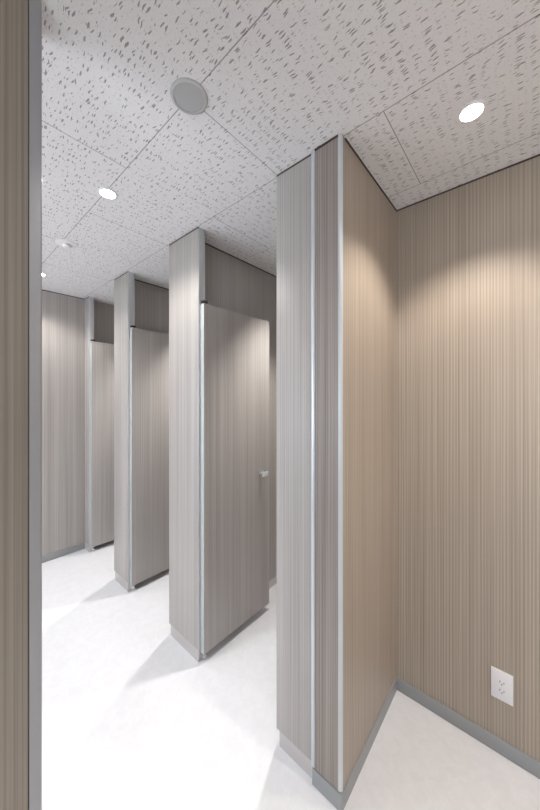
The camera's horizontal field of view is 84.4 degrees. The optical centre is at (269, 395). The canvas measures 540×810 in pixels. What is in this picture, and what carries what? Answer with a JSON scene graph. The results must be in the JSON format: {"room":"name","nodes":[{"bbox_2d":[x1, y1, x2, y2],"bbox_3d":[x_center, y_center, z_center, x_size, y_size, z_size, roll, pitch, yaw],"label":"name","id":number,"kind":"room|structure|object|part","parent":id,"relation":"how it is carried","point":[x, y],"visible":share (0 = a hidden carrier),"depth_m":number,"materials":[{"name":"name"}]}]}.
{"room":"public restroom","nodes":[
{"label":"public restroom","id":0,"kind":"room"},
{"bbox_2d":[0,0,27,809],"bbox_3d":[-1.162,0.272,0.049,0.100,2.402,1.752,0,0,41],"label":"wall","id":1,"kind":"structure","parent":0,"point":[13,13],"depth_m":0.66,"materials":[{"name":"brown wood"}]},
{"bbox_2d":[28,0,28,809],"bbox_3d":[-0.588,0.272,0.712,0.098,2.402,0.003,0,0,41],"label":"trim","id":2,"kind":"structure","parent":1,"relation":"attached to","point":[28,0],"depth_m":0.68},
{"bbox_2d":[29,0,41,809],"bbox_3d":[-0.579,0.272,0.721,0.103,2.402,0.024,0,0,41],"label":"trim","id":3,"kind":"structure","parent":1,"relation":"attached to","point":[35,6],"depth_m":0.69,"materials":[{"name":"grey metal"}]},
{"bbox_2d":[42,290,113,555],"bbox_3d":[-2.254,0.272,2.415,0.120,2.402,3.900,0,0,41],"label":"wall","id":4,"kind":"structure","parent":0,"point":[63,316],"depth_m":2.74,"materials":[{"name":"grey wood"}]},
{"bbox_2d":[42,542,84,562],"bbox_3d":[-2.629,1.442,1.886,0.006,0.062,2.589,0,0,41],"label":"baseboard","id":5,"kind":"structure","parent":4,"relation":"attached to","point":[69,550],"depth_m":2.73,"materials":[{"name":"grey plastic"}]},
{"bbox_2d":[43,290,83,298],"bbox_3d":[-2.634,-0.925,1.883,0.004,0.006,2.598,0,0,41],"label":"trim","id":6,"kind":"structure","parent":4,"relation":"attached to","point":[43,290],"depth_m":2.73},
{"bbox_2d":[42,0,539,304],"bbox_3d":[-0.574,-0.976,0.960,4.725,0.107,4.300,0,0,41],"label":"ceiling","id":7,"kind":"structure","parent":0,"point":[280,79],"depth_m":0.97,"materials":[{"name":"tile"}]},
{"bbox_2d":[55,239,77,248],"bbox_3d":[-1.247,-0.917,1.827,0.116,0.024,0.116,0,0,41],"label":"smoke detector","id":8,"kind":"object","parent":7,"relation":"attached to","point":[67,244],"visible":1,"depth_m":1.81,"materials":[{"name":"white plastic"}]},
{"bbox_2d":[98,187,117,198],"bbox_3d":[-0.745,-0.926,1.369,0.080,0.005,0.080,0,0,41],"label":"recessed light","id":9,"kind":"object","parent":7,"relation":"in","point":[108,193],"visible":1,"depth_m":1.36,"materials":[{"name":"white plastic"}]},
{"bbox_2d":[457,99,486,122],"bbox_3d":[0.660,-0.926,0.975,0.080,0.005,0.080,0,0,41],"label":"recessed light","id":10,"kind":"object","parent":7,"relation":"in","point":[471,111],"visible":1,"depth_m":0.97,"materials":[{"name":"white plastic"}]},
{"bbox_2d":[42,540,539,809],"bbox_3d":[-0.574,1.523,0.960,4.725,0.100,4.300,0,0,41],"label":"floor","id":11,"kind":"structure","parent":0,"point":[131,720],"depth_m":1.31,"materials":[{"name":"plastic"}]},
{"bbox_2d":[85,296,93,551],"bbox_3d":[-1.726,0.272,2.847,0.110,2.402,0.046,0,0,41],"label":"wall","id":12,"kind":"structure","parent":11,"relation":"on","point":[89,301],"depth_m":2.82,"materials":[{"name":"grey wood"}]},
{"bbox_2d":[90,339,113,549],"bbox_3d":[-1.486,0.467,2.987,0.073,1.985,0.546,0,0,41],"label":"door","id":13,"kind":"structure","parent":12,"relation":"in","point":[101,354],"depth_m":2.84,"materials":[{"name":"grey wood"}]},
{"bbox_2d":[114,271,168,591],"bbox_3d":[-0.729,0.272,2.807,0.253,2.402,1.310,0,0,41],"label":"wall","id":14,"kind":"structure","parent":11,"relation":"on","point":[140,304],"depth_m":2.32,"materials":[{"name":"grey wood"}]},
{"bbox_3d":[-1.080,0.273,2.318,0.083,2.401,0.020,0,0,41],"label":"support post","id":15,"kind":"part","parent":14,"relation":"part of","materials":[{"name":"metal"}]},
{"bbox_2d":[130,325,168,589],"bbox_3d":[-0.848,0.467,2.421,0.073,1.985,0.546,0,0,41],"label":"door","id":16,"kind":"structure","parent":14,"relation":"in","point":[149,350],"depth_m":2.32,"materials":[{"name":"grey wood"}]},
{"bbox_3d":[-0.717,0.242,2.826,0.032,2.342,1.264,0,0,41],"label":"panel","id":17,"kind":"part","parent":14,"relation":"part of","materials":[{"name":"grey wood"}]},
{"bbox_2d":[169,227,276,661],"bbox_3d":[-0.078,0.272,2.238,0.303,2.402,1.317,0,0,41],"label":"wall","id":18,"kind":"structure","parent":11,"relation":"on","point":[199,271],"depth_m":1.77,"materials":[{"name":"grey wood"}]},
{"bbox_2d":[201,300,268,658],"bbox_3d":[-0.181,0.467,1.834,0.073,1.985,0.546,0,0,41],"label":"door","id":19,"kind":"structure","parent":18,"relation":"in","point":[234,345],"depth_m":1.78,"materials":[{"name":"grey wood"}]},
{"bbox_3d":[-0.047,0.242,2.241,0.032,2.342,1.271,0,0,41],"label":"panel","id":20,"kind":"part","parent":18,"relation":"part of","materials":[{"name":"grey wood"}]},
{"bbox_2d":[277,154,311,777],"bbox_3d":[0.112,0.272,1.216,0.186,2.402,0.046,0,0,41],"label":"wall","id":21,"kind":"structure","parent":11,"relation":"on","point":[294,183],"depth_m":1.20,"materials":[{"name":"grey wood"}]},
{"bbox_2d":[314,135,337,150],"bbox_3d":[0.205,-0.925,1.094,0.100,0.006,0.004,0,0,41],"label":"trim","id":22,"kind":"structure","parent":21,"relation":"attached to","point":[336,136],"depth_m":1.09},
{"bbox_2d":[315,137,337,789],"bbox_3d":[0.210,0.272,1.099,0.101,2.402,0.013,0,0,41],"label":"wall","id":23,"kind":"structure","parent":21,"relation":"attached to","point":[326,157],"depth_m":1.09,"materials":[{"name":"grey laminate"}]},
{"bbox_2d":[343,136,395,788],"bbox_3d":[0.650,0.272,1.603,0.117,2.402,1.326,0,0,41],"label":"wall","id":24,"kind":"structure","parent":0,"point":[369,219],"depth_m":1.23,"materials":[{"name":"laminate"}]},
{"bbox_2d":[311,150,314,767],"bbox_3d":[0.167,0.239,1.133,0.016,2.335,0.018,0,0,41],"label":"trim","id":25,"kind":"structure","parent":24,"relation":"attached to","point":[312,151],"depth_m":1.12,"materials":[{"name":"metal"}]},
{"bbox_2d":[338,134,342,791],"bbox_3d":[0.252,0.239,1.061,0.013,2.335,0.013,0,0,41],"label":"trim","id":26,"kind":"structure","parent":24,"relation":"attached to","point":[340,136],"depth_m":1.06,"materials":[{"name":"metal"}]},
{"bbox_2d":[312,677,396,809],"bbox_3d":[0.397,1.442,1.309,0.122,0.062,0.584,0,0,41],"label":"baseboard","id":27,"kind":"structure","parent":24,"relation":"attached to","point":[338,799],"depth_m":1.12,"materials":[{"name":"grey plastic"}]},
{"bbox_2d":[345,138,396,211],"bbox_3d":[0.454,-0.925,1.285,0.004,0.006,0.557,0,0,41],"label":"trim","id":28,"kind":"structure","parent":24,"relation":"attached to","point":[346,140],"depth_m":1.23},
{"bbox_2d":[396,156,539,761],"bbox_3d":[1.279,0.272,1.018,1.600,2.402,0.120,0,0,41],"label":"wall","id":29,"kind":"structure","parent":0,"point":[468,255],"depth_m":1.29,"materials":[{"name":"laminate"}]},
{"bbox_2d":[397,677,539,778],"bbox_3d":[1.239,1.442,0.970,1.596,0.062,0.006,0,0,41],"label":"baseboard","id":30,"kind":"structure","parent":29,"relation":"attached to","point":[531,765],"depth_m":1.28,"materials":[{"name":"grey plastic"}]},
{"bbox_2d":[397,154,539,210],"bbox_3d":[1.239,-0.925,0.972,1.600,0.006,0.003,0,0,41],"label":"trim","id":31,"kind":"structure","parent":29,"relation":"attached to","point":[538,154],"depth_m":1.28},
{"bbox_2d":[491,666,512,705],"bbox_3d":[0.949,1.189,1.219,0.072,0.120,0.009,0,0,41],"label":"wall outlet","id":32,"kind":"object","parent":29,"relation":"attached to","point":[501,682],"visible":1,"depth_m":1.22,"materials":[{"name":"white plastic"}]}
]}

